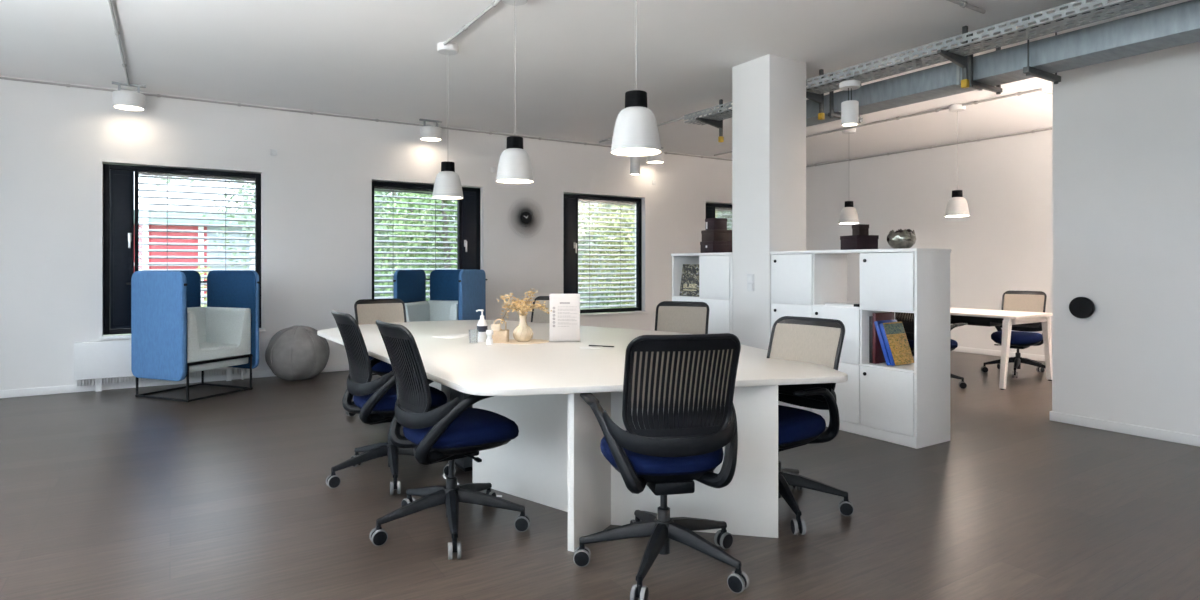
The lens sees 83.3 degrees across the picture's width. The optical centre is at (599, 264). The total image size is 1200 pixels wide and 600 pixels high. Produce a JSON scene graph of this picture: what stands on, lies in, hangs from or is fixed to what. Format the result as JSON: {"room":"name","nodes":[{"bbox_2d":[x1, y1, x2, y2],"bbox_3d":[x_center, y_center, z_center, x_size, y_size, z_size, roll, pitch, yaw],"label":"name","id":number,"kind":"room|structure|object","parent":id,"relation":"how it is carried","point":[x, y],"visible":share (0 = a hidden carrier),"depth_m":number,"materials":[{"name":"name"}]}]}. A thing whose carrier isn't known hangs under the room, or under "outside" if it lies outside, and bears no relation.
{"room":"open-plan office","nodes":[
{"label":"open-plan office","id":0,"kind":"room"},
{"bbox_2d":[0,75,731,389],"bbox_3d":[-1.501,-0.270,9.288,12.610,3.080,0.280,0,0,-33],"label":"wall","id":1,"kind":"structure","parent":0,"point":[56,141],"depth_m":7.80,"materials":[{"name":"white paint"}]},
{"bbox_2d":[0,364,348,397],"bbox_3d":[-1.421,1.232,9.164,12.050,0.075,0.016,0,0,-33],"label":"baseboard","id":2,"kind":"structure","parent":1,"relation":"attached to","point":[332,368],"depth_m":6.97,"materials":[{"name":"white paint"}]},
{"bbox_2d":[100,164,264,339],"bbox_3d":[-4.471,-0.143,7.307,1.510,1.797,0.200,0,0,-33],"label":"window","id":3,"kind":"structure","parent":1,"relation":"in","point":[120,182],"depth_m":7.01,"materials":[{"name":"glass"},{"name":"black painted metal"},{"name":"white blind slats"}]},
{"bbox_2d":[139,172,254,303],"bbox_3d":[-4.454,-0.183,7.498,1.145,1.707,0.086,0,0,-33],"label":"window blind","id":4,"kind":"object","parent":3,"relation":"attached to","point":[141,174],"visible":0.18,"depth_m":7.47,"materials":[{"name":"plastic"}]},
{"bbox_2d":[0,77,731,160],"bbox_3d":[-2.026,-1.780,8.764,10.600,0.032,0.034,0,0,-33],"label":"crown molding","id":5,"kind":"structure","parent":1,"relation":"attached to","point":[4,78],"depth_m":7.84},
{"bbox_2d":[372,181,479,298],"bbox_3d":[-2.219,-0.143,8.742,1.510,1.797,0.200,0,0,-33],"label":"window","id":6,"kind":"structure","parent":1,"relation":"in","point":[468,208],"depth_m":9.03,"materials":[{"name":"glass"},{"name":"black painted metal"}]},
{"bbox_2d":[374,186,456,298],"bbox_3d":[-2.409,-0.183,8.801,1.145,1.707,0.086,0,0,-33],"label":"window blind","id":7,"kind":"object","parent":6,"relation":"attached to","point":[389,189],"visible":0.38,"depth_m":8.75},
{"bbox_2d":[509,197,543,237],"bbox_3d":[-1.033,-0.655,9.383,0.570,0.570,0.062,0,0,-33],"label":"wall clock","id":8,"kind":"object","parent":1,"relation":"attached to","point":[526,218],"visible":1,"depth_m":9.36,"materials":[{"name":"black metal"}]},
{"bbox_2d":[563,194,647,316],"bbox_3d":[0.058,-0.143,10.192,1.510,1.797,0.200,0,0,-33],"label":"window","id":9,"kind":"structure","parent":1,"relation":"in","point":[570,201],"depth_m":9.96,"materials":[{"name":"glass"},{"name":"black painted metal"}]},
{"bbox_2d":[578,199,635,308],"bbox_3d":[0.075,-0.183,10.383,1.145,1.707,0.086,0,0,-33],"label":"window blind","id":10,"kind":"object","parent":9,"relation":"attached to","point":[579,200],"visible":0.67,"depth_m":10.38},
{"bbox_2d":[706,203,731,229],"bbox_3d":[2.335,-0.143,11.643,1.510,1.797,0.200,0,0,-33],"label":"window","id":11,"kind":"structure","parent":1,"relation":"in","point":[713,210],"depth_m":11.54,"materials":[{"name":"metal"}]},
{"bbox_2d":[116,305,633,334],"bbox_3d":[-22.326,1.620,44.350,130.000,0.200,81.200,0,0,-33],"label":"ground","id":12,"kind":"structure","parent":0,"point":[203,305],"depth_m":23.59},
{"bbox_2d":[139,211,254,304],"bbox_3d":[-20.369,-0.230,26.389,23.200,3.500,7.600,0,0,-33],"label":"building","id":13,"kind":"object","parent":12,"relation":"on","point":[143,213],"visible":0.08,"depth_m":25.53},
{"bbox_2d":[196,265,211,306],"bbox_3d":[-9.870,0.767,17.570,1.205,1.538,1.157,0,0,-33],"label":"tree","id":14,"kind":"object","parent":12,"relation":"on","point":[199,267],"visible":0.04,"depth_m":17.39,"materials":[{"name":"green plant"}]},
{"bbox_2d":[148,175,420,279],"bbox_3d":[-6.604,-1.627,15.489,6.135,6.302,4.003,0,0,-1],"label":"tree","id":15,"kind":"object","parent":12,"relation":"on","point":[169,180],"visible":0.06,"depth_m":15.01,"materials":[{"name":"green plant"}]},
{"bbox_2d":[374,189,456,300],"bbox_3d":[-3.097,-1.051,14.553,4.211,5.153,3.583,0,0,21],"label":"tree","id":16,"kind":"object","parent":12,"relation":"on","point":[405,194],"visible":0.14,"depth_m":14.13,"materials":[{"name":"green plant"}]},
{"bbox_2d":[374,191,634,305],"bbox_3d":[-1.278,-0.643,24.158,18.399,4.537,3.412,0,0,-32],"label":"hedge","id":17,"kind":"object","parent":12,"relation":"on","point":[390,194],"visible":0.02,"depth_m":24.07,"materials":[{"name":"green plant"}]},
{"bbox_2d":[431,200,634,260],"bbox_3d":[-1.593,-1.362,16.731,5.245,5.774,4.649,0,0,-21],"label":"tree","id":18,"kind":"object","parent":12,"relation":"on","point":[610,206],"visible":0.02,"depth_m":16.97,"materials":[{"name":"green plant"}]},
{"bbox_2d":[578,202,634,307],"bbox_3d":[1.206,-0.578,16.556,3.727,4.209,2.799,0,0,14],"label":"tree","id":19,"kind":"object","parent":12,"relation":"on","point":[592,205],"visible":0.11,"depth_m":16.34,"materials":[{"name":"green plant"}]},
{"bbox_2d":[578,203,634,312],"bbox_3d":[1.904,-1.603,18.739,3.630,6.255,5.705,0,0,-30],"label":"tree","id":20,"kind":"object","parent":12,"relation":"on","point":[582,209],"visible":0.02,"depth_m":18.93,"materials":[{"name":"green plant"}]},
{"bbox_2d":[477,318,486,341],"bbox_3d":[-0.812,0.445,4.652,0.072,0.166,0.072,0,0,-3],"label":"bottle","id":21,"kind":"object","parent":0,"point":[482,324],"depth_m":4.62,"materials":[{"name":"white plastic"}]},
{"bbox_2d":[0,0,1189,164],"bbox_3d":[1.718,-1.910,4.236,12.610,0.200,12.260,0,0,-33],"label":"ceiling","id":22,"kind":"structure","parent":0,"point":[556,69],"depth_m":5.80,"materials":[{"name":"white paint"}]},
{"bbox_2d":[108,0,129,85],"bbox_3d":[-1.822,-1.792,2.218,0.031,0.030,10.700,0,0,-33],"label":"conduit","id":23,"kind":"object","parent":22,"relation":"attached to","point":[117,33],"visible":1,"depth_m":5.32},
{"bbox_2d":[112,82,145,110],"bbox_3d":[-4.708,-1.689,6.747,0.280,0.242,0.270,0,0,-33],"label":"ceiling light","id":24,"kind":"object","parent":22,"relation":"in","point":[123,100],"visible":1,"depth_m":6.67,"materials":[{"name":"beige"}]},
{"bbox_2d":[115,105,142,109],"bbox_3d":[-4.708,-1.578,6.747,0.236,0.008,0.236,0,0,-33],"label":"diffuser","id":25,"kind":"object","parent":24,"relation":"attached to","point":[123,107],"depth_m":6.75,"materials":[{"name":"beige"}]},
{"bbox_2d":[419,119,441,140],"bbox_3d":[-2.113,-1.689,8.436,0.280,0.242,0.270,0,0,-33],"label":"ceiling light","id":26,"kind":"object","parent":22,"relation":"in","point":[427,133],"visible":1,"depth_m":8.35,"materials":[{"name":"metal"}]},
{"bbox_2d":[422,138,439,140],"bbox_3d":[-2.113,-1.578,8.436,0.236,0.008,0.236,0,0,-33],"label":"diffuser","id":27,"kind":"object","parent":26,"relation":"attached to","point":[424,139],"depth_m":8.47,"materials":[{"name":"beige"}]},
{"bbox_2d":[432,42,462,198],"bbox_3d":[-1.252,-1.181,5.558,0.249,1.257,0.249,0,0,-33],"label":"pendant lamp","id":28,"kind":"object","parent":22,"relation":"hanging from","point":[447,185],"visible":1,"depth_m":5.49,"materials":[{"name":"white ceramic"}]},
{"bbox_2d":[443,0,501,44],"bbox_3d":[0.817,-1.792,2.216,0.034,0.032,7.860,0,0,-33],"label":"conduit","id":29,"kind":"object","parent":22,"relation":"attached to","point":[494,4],"visible":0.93,"depth_m":4.96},
{"bbox_2d":[496,0,533,183],"bbox_3d":[-0.564,-1.181,4.478,0.249,1.257,0.249,0,0,-33],"label":"pendant lamp","id":30,"kind":"object","parent":22,"relation":"hanging from","point":[514,166],"visible":1,"depth_m":4.40,"materials":[{"name":"beige"}]},
{"bbox_2d":[498,179,530,182],"bbox_3d":[-0.564,-0.564,4.478,0.235,0.011,0.235,0,0,-33],"label":"diffuser","id":31,"kind":"object","parent":30,"relation":"attached to","point":[499,180],"depth_m":4.47,"materials":[{"name":"beige"}]},
{"bbox_2d":[630,156,639,174],"bbox_3d":[0.504,-1.555,9.688,0.170,0.510,0.170,0,0,-33],"label":"spotlight","id":32,"kind":"object","parent":22,"relation":"hanging from","point":[634,160],"visible":0.6,"depth_m":9.63,"materials":[{"name":"white metal"}]},
{"bbox_2d":[611,0,660,155],"bbox_3d":[0.177,-1.181,3.314,0.249,1.257,0.249,0,0,-33],"label":"pendant lamp","id":33,"kind":"object","parent":22,"relation":"hanging from","point":[636,133],"visible":1,"depth_m":3.24,"materials":[{"name":"beige"}]},
{"bbox_2d":[613,148,658,154],"bbox_3d":[0.177,-0.564,3.314,0.235,0.011,0.235,0,0,-33],"label":"diffuser","id":34,"kind":"object","parent":33,"relation":"attached to","point":[616,151],"depth_m":3.32,"materials":[{"name":"beige"}]},
{"bbox_2d":[599,110,708,142],"bbox_3d":[0.638,-1.792,8.825,0.040,0.038,2.400,0,0,-33],"label":"conduit","id":35,"kind":"object","parent":22,"relation":"attached to","point":[681,118],"visible":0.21,"depth_m":8.44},
{"bbox_2d":[647,147,663,163],"bbox_3d":[0.847,-1.689,10.322,0.280,0.242,0.270,0,0,-33],"label":"spotlight","id":36,"kind":"object","parent":22,"relation":"in","point":[659,158],"visible":0.78,"depth_m":10.23,"materials":[{"name":"metal"}]},
{"bbox_2d":[696,99,723,141],"bbox_3d":[1.187,-1.577,7.301,0.369,0.465,0.044,0,0,-33],"label":"bracket","id":37,"kind":"object","parent":22,"relation":"attached to","point":[718,124],"visible":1,"depth_m":7.36,"materials":[{"name":"metal"}]},
{"bbox_2d":[806,69,824,119],"bbox_3d":[1.913,-1.577,6.163,0.369,0.465,0.044,0,0,-33],"label":"bracket","id":38,"kind":"object","parent":22,"relation":"hanging from","point":[818,98],"visible":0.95,"depth_m":6.23,"materials":[{"name":"metal"}]},
{"bbox_2d":[828,74,862,122],"bbox_3d":[2.354,-1.597,6.468,0.470,0.425,0.036,0,0,-33],"label":"hanger","id":39,"kind":"object","parent":22,"relation":"hanging from","point":[831,114],"visible":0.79,"depth_m":6.35,"materials":[{"name":"metal"}]},
{"bbox_2d":[839,128,858,223],"bbox_3d":[3.304,-1.181,8.958,0.249,1.257,0.249,0,0,-33],"label":"pendant lamp","id":40,"kind":"object","parent":22,"relation":"hanging from","point":[848,215],"visible":1,"depth_m":8.89,"materials":[{"name":"beige"}]},
{"bbox_2d":[714,88,1042,155],"bbox_3d":[3.188,-1.792,8.955,0.037,0.035,4.920,0,0,-33],"label":"conduit","id":41,"kind":"object","parent":22,"relation":"attached to","point":[1040,89],"visible":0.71,"depth_m":7.97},
{"bbox_2d":[937,26,968,87],"bbox_3d":[2.633,-1.577,5.033,0.369,0.465,0.044,0,0,-33],"label":"bracket","id":42,"kind":"object","parent":22,"relation":"attached to","point":[961,61],"visible":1,"depth_m":5.09,"materials":[{"name":"metal"}]},
{"bbox_2d":[684,0,1177,124],"bbox_3d":[3.244,-1.617,4.083,0.262,0.083,8.200,0,0,-33],"label":"cable tray","id":43,"kind":"object","parent":42,"relation":"attached to","point":[1091,17],"visible":0.67,"depth_m":4.82,"materials":[{"name":"metal"}]},
{"bbox_2d":[839,80,859,125],"bbox_3d":[2.148,-1.387,5.803,0.170,0.363,0.170,0,0,-33],"label":"spotlight","id":44,"kind":"object","parent":43,"relation":"hanging from","point":[850,108],"visible":1,"depth_m":5.75,"materials":[{"name":"white metal"}]},
{"bbox_2d":[721,0,1133,113],"bbox_3d":[3.301,-1.589,3.882,0.036,0.024,7.600,0,0,-33],"label":"cable","id":45,"kind":"object","parent":43,"relation":"on","point":[1130,0],"visible":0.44,"depth_m":4.75,"materials":[{"name":"black metal"}]},
{"bbox_2d":[724,0,1146,114],"bbox_3d":[3.352,-1.589,3.914,0.036,0.024,7.600,0,0,-33],"label":"cable","id":46,"kind":"object","parent":43,"relation":"on","point":[1143,0],"visible":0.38,"depth_m":4.70,"materials":[{"name":"metal"}]},
{"bbox_2d":[945,104,969,216],"bbox_3d":[4.051,-1.181,7.656,0.249,1.257,0.249,0,0,-33],"label":"pendant lamp","id":47,"kind":"object","parent":22,"relation":"hanging from","point":[957,206],"visible":1,"depth_m":7.59,"materials":[{"name":"beige"}]},
{"bbox_2d":[947,0,985,13],"bbox_3d":[2.018,-1.792,4.333,1.660,0.041,0.043,0,0,-33],"label":"conduit","id":48,"kind":"object","parent":22,"relation":"attached to","point":[963,4],"visible":1,"depth_m":4.65,"materials":[{"name":"metal"}]},
{"bbox_2d":[968,33,1002,94],"bbox_3d":[3.058,-1.597,5.363,0.470,0.425,0.036,0,0,-33],"label":"hanger","id":49,"kind":"object","parent":22,"relation":"hanging from","point":[997,89],"visible":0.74,"depth_m":5.27,"materials":[{"name":"metal"}]},
{"bbox_2d":[806,0,1199,126],"bbox_3d":[3.885,-1.538,4.064,0.340,0.205,7.880,0,0,-33],"label":"air duct","id":50,"kind":"object","parent":49,"relation":"hanging from","point":[1175,25],"visible":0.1,"depth_m":4.91,"materials":[{"name":"metal"}]},
{"bbox_2d":[1023,17,1060,83],"bbox_3d":[3.283,-1.593,5.008,0.490,0.435,0.040,0,0,-33],"label":"hanger","id":51,"kind":"object","parent":22,"relation":"hanging from","point":[1028,70],"visible":0.89,"depth_m":4.95,"materials":[{"name":"metal"}]},
{"bbox_2d":[0,351,1199,599],"bbox_3d":[1.718,1.330,4.236,12.610,0.120,12.260,0,0,-33],"label":"floor","id":52,"kind":"structure","parent":0,"point":[113,494],"depth_m":3.37,"materials":[{"name":"brown wood"}]},
{"bbox_2d":[74,340,246,391],"bbox_3d":[-4.563,1.020,7.106,1.540,0.500,0.090,0,0,-33],"label":"radiator","id":53,"kind":"object","parent":52,"relation":"on","point":[97,360],"visible":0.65,"depth_m":6.79,"materials":[{"name":"metal"}]},
{"bbox_2d":[126,270,259,401],"bbox_3d":[-4.021,0.662,6.698,0.824,1.215,0.848,0,0,22],"label":"chair","id":54,"kind":"object","parent":52,"relation":"on","point":[173,337],"visible":1,"depth_m":6.41,"materials":[{"name":"blue fabric"}]},
{"bbox_2d":[199,343,236,350],"bbox_3d":[-3.941,0.812,6.667,0.522,0.035,0.424,0,0,21],"label":"seat cushion","id":55,"kind":"object","parent":54,"relation":"on","point":[203,346],"depth_m":6.66,"materials":[{"name":"grey fabric"}]},
{"bbox_2d":[265,325,329,380],"bbox_3d":[-3.350,0.970,7.495,0.655,0.595,0.653,0,0,33],"label":"seat","id":56,"kind":"object","parent":52,"relation":"on","point":[293,353],"visible":0.97,"depth_m":7.27,"materials":[{"name":"grey fabric"}]},
{"bbox_2d":[346,298,406,416],"bbox_3d":[-1.848,0.789,5.893,0.729,0.958,0.725,0,0,-34],"label":"office chair","id":57,"kind":"object","parent":52,"relation":"on","point":[367,311],"visible":0.26,"depth_m":6.12,"materials":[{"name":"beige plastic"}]},
{"bbox_2d":[326,310,456,494],"bbox_3d":[-1.267,0.769,4.048,0.711,0.998,0.735,0,0,-35],"label":"office chair","id":58,"kind":"object","parent":52,"relation":"on","point":[374,401],"visible":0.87,"depth_m":3.85,"materials":[{"name":"black plastic"}]},
{"bbox_2d":[393,269,486,321],"bbox_3d":[-1.867,0.662,8.009,0.848,1.215,0.824,0,0,13],"label":"chair","id":59,"kind":"object","parent":52,"relation":"on","point":[455,294],"visible":0.46,"depth_m":8.08,"materials":[{"name":"blue fabric"}]},
{"bbox_2d":[369,320,530,559],"bbox_3d":[-0.740,0.765,3.238,0.729,1.010,0.763,0,0,-34],"label":"office chair","id":60,"kind":"object","parent":52,"relation":"on","point":[453,430],"visible":0.97,"depth_m":3.08,"materials":[{"name":"black plastic"}]},
{"bbox_2d":[441,384,472,471],"bbox_3d":[-0.808,0.950,4.370,0.326,0.640,0.400,0,0,-33],"label":"box","id":61,"kind":"object","parent":52,"relation":"on","point":[466,464],"visible":0.09,"depth_m":4.17,"materials":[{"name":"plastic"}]},
{"bbox_2d":[531,296,548,322],"bbox_3d":[-0.536,0.789,6.417,0.731,0.959,0.727,0,0,19],"label":"office chair","id":62,"kind":"object","parent":52,"relation":"on","point":[538,316],"visible":0.03,"depth_m":6.71,"materials":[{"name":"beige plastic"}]},
{"bbox_2d":[317,320,847,551],"bbox_3d":[-0.416,0.899,4.706,2.379,0.742,4.216,0,0,-33],"label":"conference table","id":63,"kind":"object","parent":52,"relation":"on","point":[556,459],"visible":0.73,"depth_m":3.29,"materials":[{"name":"white laminate"}]},
{"bbox_2d":[433,333,475,338],"bbox_3d":[-1.061,0.527,5.015,0.210,0.002,0.296,0,0,37],"label":"paper sheet","id":64,"kind":"object","parent":63,"relation":"on","point":[461,335],"visible":0.8,"depth_m":4.96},
{"bbox_2d":[468,330,478,343],"bbox_3d":[-0.853,0.483,4.555,0.068,0.090,0.068,0,0,-33],"label":"glass tumbler","id":65,"kind":"object","parent":63,"relation":"on","point":[477,332],"visible":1,"depth_m":4.54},
{"bbox_2d":[476,309,487,341],"bbox_3d":[-0.815,0.417,4.652,0.079,0.222,0.073,0,0,-2],"label":"soap dispenser","id":66,"kind":"object","parent":63,"relation":"on","point":[482,326],"visible":0.91,"depth_m":4.62,"materials":[{"name":"white plastic"}]},
{"bbox_2d":[486,330,492,344],"bbox_3d":[-0.735,0.480,4.494,0.048,0.096,0.048,0,0,-33],"label":"bottle","id":67,"kind":"object","parent":63,"relation":"on","point":[489,341],"visible":1,"depth_m":4.48,"materials":[{"name":"white plastic"}]},
{"bbox_2d":[504,339,548,343],"bbox_3d":[-0.523,0.526,4.646,0.344,0.003,0.304,0,0,0],"label":"doily","id":68,"kind":"object","parent":63,"relation":"on","point":[511,341],"visible":0.72,"depth_m":4.57,"materials":[{"name":"beige paper"}]},
{"bbox_2d":[492,318,508,342],"bbox_3d":[-0.686,0.448,4.617,0.124,0.160,0.098,0,0,-1],"label":"basket","id":69,"kind":"object","parent":68,"relation":"on","point":[502,336],"visible":0.79,"depth_m":4.57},
{"bbox_2d":[491,324,500,330],"bbox_3d":[-0.710,0.463,4.611,0.058,0.118,0.046,0,0,-1],"label":"pack","id":70,"kind":"object","parent":69,"relation":"in","point":[495,327],"visible":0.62,"depth_m":4.59},
{"bbox_2d":[513,315,532,341],"bbox_3d":[-0.532,0.436,4.659,0.139,0.178,0.143,0,0,-33],"label":"vase","id":71,"kind":"object","parent":68,"relation":"on","point":[522,332],"visible":1,"depth_m":4.62,"materials":[{"name":"beige ceramic"}]},
{"bbox_2d":[496,293,522,315],"bbox_3d":[-0.619,0.310,4.665,0.189,0.230,0.066,0,0,9],"label":"branch","id":72,"kind":"object","parent":71,"relation":"in","point":[509,297],"visible":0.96,"depth_m":4.67,"materials":[{"name":"beige plant"}]},
{"bbox_2d":[498,306,521,330],"bbox_3d":[-0.624,0.360,4.642,0.199,0.188,0.060,0,0,-12],"label":"branch","id":73,"kind":"object","parent":71,"relation":"in","point":[508,310],"visible":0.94,"depth_m":4.64,"materials":[{"name":"beige plant"}]},
{"bbox_2d":[502,300,521,313],"bbox_3d":[-0.598,0.333,4.631,0.156,0.184,0.079,0,0,-33],"label":"branch","id":74,"kind":"object","parent":71,"relation":"in","point":[506,305],"visible":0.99,"depth_m":4.62,"materials":[{"name":"beige plant"}]},
{"bbox_2d":[519,303,529,312],"bbox_3d":[-0.515,0.343,4.628,0.095,0.163,0.071,0,0,40],"label":"branch","id":75,"kind":"object","parent":71,"relation":"in","point":[523,305],"visible":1,"depth_m":4.62,"materials":[{"name":"beige plant"}]},
{"bbox_2d":[523,289,537,313],"bbox_3d":[-0.493,0.294,4.658,0.134,0.263,0.067,0,0,-1],"label":"branch","id":76,"kind":"object","parent":71,"relation":"in","point":[531,292],"visible":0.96,"depth_m":4.65,"materials":[{"name":"beige plant"}]},
{"bbox_2d":[523,301,551,315],"bbox_3d":[-0.435,0.337,4.648,0.212,0.176,0.074,0,0,6],"label":"branch","id":77,"kind":"object","parent":71,"relation":"in","point":[533,305],"visible":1,"depth_m":4.64,"materials":[{"name":"beige plant"}]},
{"bbox_2d":[549,294,579,342],"bbox_3d":[-0.242,0.363,4.646,0.216,0.330,0.090,0,0,-3],"label":"table sign","id":78,"kind":"object","parent":63,"relation":"on","point":[564,317],"visible":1,"depth_m":4.64,"materials":[{"name":"paper"}]},
{"bbox_2d":[579,346,603,348],"bbox_3d":[-0.052,0.527,4.306,0.150,0.002,0.104,0,0,-12],"label":"note card","id":79,"kind":"object","parent":63,"relation":"on","point":[587,347],"visible":1,"depth_m":4.30,"materials":[{"name":"white paper"}]},
{"bbox_2d":[573,333,748,599],"bbox_3d":[0.258,0.764,2.865,0.734,1.008,0.714,0,0,-12],"label":"office chair","id":80,"kind":"object","parent":52,"relation":"on","point":[672,451],"visible":1,"depth_m":2.63,"materials":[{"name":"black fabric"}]},
{"bbox_2d":[655,301,708,333],"bbox_3d":[0.624,0.789,5.460,0.729,0.958,0.725,0,0,20],"label":"office chair","id":81,"kind":"object","parent":52,"relation":"on","point":[688,317],"visible":0.26,"depth_m":5.70,"materials":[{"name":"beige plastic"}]},
{"bbox_2d":[671,252,731,333],"bbox_3d":[1.136,0.577,6.667,0.447,1.386,0.883,0,0,-33],"label":"cabinet","id":82,"kind":"object","parent":52,"relation":"on","point":[715,269],"visible":0.36,"depth_m":6.39,"materials":[{"name":"white metal"}]},
{"bbox_2d":[679,264,698,296],"bbox_3d":[0.920,0.153,6.805,0.053,0.323,0.310,0,0,-33],"label":"magazine","id":83,"kind":"object","parent":82,"relation":"in","point":[689,286],"visible":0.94,"depth_m":6.81,"materials":[{"name":"multicoloured paper"}]},
{"bbox_2d":[683,284,696,290],"bbox_3d":[0.907,0.225,6.799,0.011,0.068,0.206,0,0,-33],"label":"print","id":84,"kind":"object","parent":83,"relation":"attached to","point":[686,287],"depth_m":6.80,"materials":[{"name":"paper"}]},
{"bbox_2d":[700,241,731,252],"bbox_3d":[1.152,-0.173,6.621,0.247,0.115,0.266,0,0,-19],"label":"storage box","id":85,"kind":"object","parent":82,"relation":"on","point":[706,246],"visible":0.84,"depth_m":6.50,"materials":[{"name":"cardboard"}]},
{"bbox_2d":[701,229,731,241],"bbox_3d":[1.147,-0.286,6.630,0.216,0.110,0.231,0,0,-23],"label":"storage box","id":86,"kind":"object","parent":85,"relation":"on","point":[707,235],"visible":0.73,"depth_m":6.54,"materials":[{"name":"cardboard"}]},
{"bbox_2d":[705,218,726,229],"bbox_3d":[1.142,-0.400,6.638,0.157,0.115,0.156,0,0,-27],"label":"storage box","id":87,"kind":"object","parent":86,"relation":"on","point":[710,223],"visible":0.93,"depth_m":6.58,"materials":[{"name":"cardboard"}]},
{"bbox_2d":[767,316,853,534],"bbox_3d":[0.901,0.780,3.549,0.751,0.980,0.716,0,0,-37],"label":"office chair","id":88,"kind":"object","parent":52,"relation":"on","point":[819,341],"visible":0.69,"depth_m":3.51,"materials":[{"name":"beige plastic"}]},
{"bbox_2d":[770,248,950,448],"bbox_3d":[1.989,0.577,5.328,0.447,1.386,1.348,0,0,-33],"label":"cabinet","id":89,"kind":"object","parent":52,"relation":"on","point":[908,405],"visible":0.71,"depth_m":4.87,"materials":[{"name":"white metal"}]},
{"bbox_2d":[825,302,859,306],"bbox_3d":[1.955,0.305,5.274,0.235,0.020,0.305,0,0,-33],"label":"document folder","id":90,"kind":"object","parent":89,"relation":"in","point":[838,303],"visible":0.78,"depth_m":5.25,"materials":[{"name":"white paper"}]},
{"bbox_2d":[840,235,878,249],"bbox_3d":[2.015,-0.172,5.250,0.196,0.112,0.211,0,0,-15],"label":"storage box","id":91,"kind":"object","parent":89,"relation":"on","point":[851,242],"visible":0.82,"depth_m":5.16,"materials":[{"name":"cardboard"}]},
{"bbox_2d":[852,224,868,234],"bbox_3d":[2.026,-0.271,5.251,0.091,0.085,0.094,0,0,-14],"label":"storage box","id":92,"kind":"object","parent":91,"relation":"on","point":[859,229],"visible":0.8,"depth_m":5.21,"materials":[{"name":"cardboard"}]},
{"bbox_2d":[869,316,872,362],"bbox_3d":[2.121,0.560,5.117,0.223,0.350,0.024,0,0,-33],"label":"book","id":93,"kind":"object","parent":89,"relation":"in","point":[870,317],"visible":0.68,"depth_m":5.05,"materials":[{"name":"paper"}]},
{"bbox_2d":[873,312,893,363],"bbox_3d":[2.140,0.547,5.096,0.233,0.375,0.024,0,0,-33],"label":"book","id":94,"kind":"object","parent":89,"relation":"in","point":[878,356],"visible":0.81,"depth_m":5.04,"materials":[{"name":"paper"}]},
{"bbox_2d":[874,320,896,365],"bbox_3d":[2.172,0.574,5.024,0.238,0.321,0.133,0,0,-33],"label":"book","id":95,"kind":"object","parent":89,"relation":"in","point":[883,346],"visible":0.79,"depth_m":4.97,"materials":[{"name":"paper"}]},
{"bbox_2d":[879,322,913,365],"bbox_3d":[2.199,0.581,5.000,0.238,0.307,0.130,0,0,-33],"label":"book","id":96,"kind":"object","parent":89,"relation":"in","point":[894,335],"visible":0.94,"depth_m":4.97,"materials":[{"name":"paper"}]},
{"bbox_2d":[887,229,915,248],"bbox_3d":[2.207,-0.192,4.947,0.199,0.146,0.199,0,0,-33],"label":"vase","id":97,"kind":"object","parent":89,"relation":"on","point":[899,239],"visible":0.95,"depth_m":4.88,"materials":[{"name":"metal"}]},
{"bbox_2d":[895,312,967,388],"bbox_3d":[3.375,0.780,7.045,0.704,0.980,0.739,0,0,-16],"label":"office chair","id":98,"kind":"object","parent":52,"relation":"on","point":[907,319],"visible":0.22,"depth_m":6.95,"materials":[{"name":"black plastic"}]},
{"bbox_2d":[950,307,1051,389],"bbox_3d":[4.069,0.896,7.869,1.044,0.748,1.900,0,0,-33],"label":"desk","id":99,"kind":"object","parent":52,"relation":"on","point":[1006,319],"visible":0.44,"depth_m":7.26,"materials":[{"name":"laminate"}]},
{"bbox_2d":[981,291,1046,377],"bbox_3d":[4.874,0.789,7.851,0.727,0.958,0.727,0,0,-45],"label":"office chair","id":100,"kind":"object","parent":52,"relation":"on","point":[1027,301],"visible":0.7,"depth_m":7.93,"materials":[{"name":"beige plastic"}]},
{"bbox_2d":[732,54,805,349],"bbox_3d":[1.527,-0.270,6.104,0.465,3.080,0.455,0,0,-33],"label":"pillar","id":101,"kind":"structure","parent":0,"point":[769,91],"depth_m":5.94,"materials":[{"name":"white paint"}]},
{"bbox_2d":[747,274,753,290],"bbox_3d":[1.329,0.155,5.966,0.017,0.152,0.082,0,0,-33],"label":"light switch","id":102,"kind":"object","parent":101,"relation":"attached to","point":[750,277],"visible":1,"depth_m":5.95,"materials":[{"name":"white plastic"}]},
{"bbox_2d":[806,127,1051,354],"bbox_3d":[6.917,-0.270,7.549,0.280,3.080,11.700,0,0,-33],"label":"wall","id":103,"kind":"structure","parent":0,"point":[1004,244],"depth_m":9.81,"materials":[{"name":"white paint"}]},
{"bbox_2d":[806,128,1051,166],"bbox_3d":[6.460,-1.780,7.969,0.034,0.032,10.500,0,0,-33],"label":"conduit","id":104,"kind":"object","parent":103,"relation":"attached to","point":[1033,131],"visible":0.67,"depth_m":10.13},
{"bbox_2d":[952,347,1044,360],"bbox_3d":[6.797,1.232,7.463,0.016,0.075,11.684,0,0,-33],"label":"baseboard","id":105,"kind":"structure","parent":103,"relation":"attached to","point":[958,349],"depth_m":9.46,"materials":[{"name":"white paint"}]},
{"bbox_2d":[1052,42,1199,435],"bbox_3d":[4.414,-0.270,4.629,0.260,3.080,2.265,0,0,-33],"label":"wall partition","id":106,"kind":"structure","parent":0,"point":[1126,131],"depth_m":5.08,"materials":[{"name":"white paint"}]},
{"bbox_2d":[1069,297,1094,317],"bbox_3d":[3.792,0.335,5.309,0.058,0.170,0.170,0,0,-33],"label":"wall fixture","id":107,"kind":"object","parent":106,"relation":"attached to","point":[1079,307],"visible":1,"depth_m":5.29,"materials":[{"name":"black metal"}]},
{"bbox_2d":[1050,411,1199,446],"bbox_3d":[4.414,1.232,4.629,0.292,0.075,2.297,0,0,-33],"label":"baseboard","id":108,"kind":"structure","parent":106,"relation":"attached to","point":[1183,438],"depth_m":5.07,"materials":[{"name":"white paint"}]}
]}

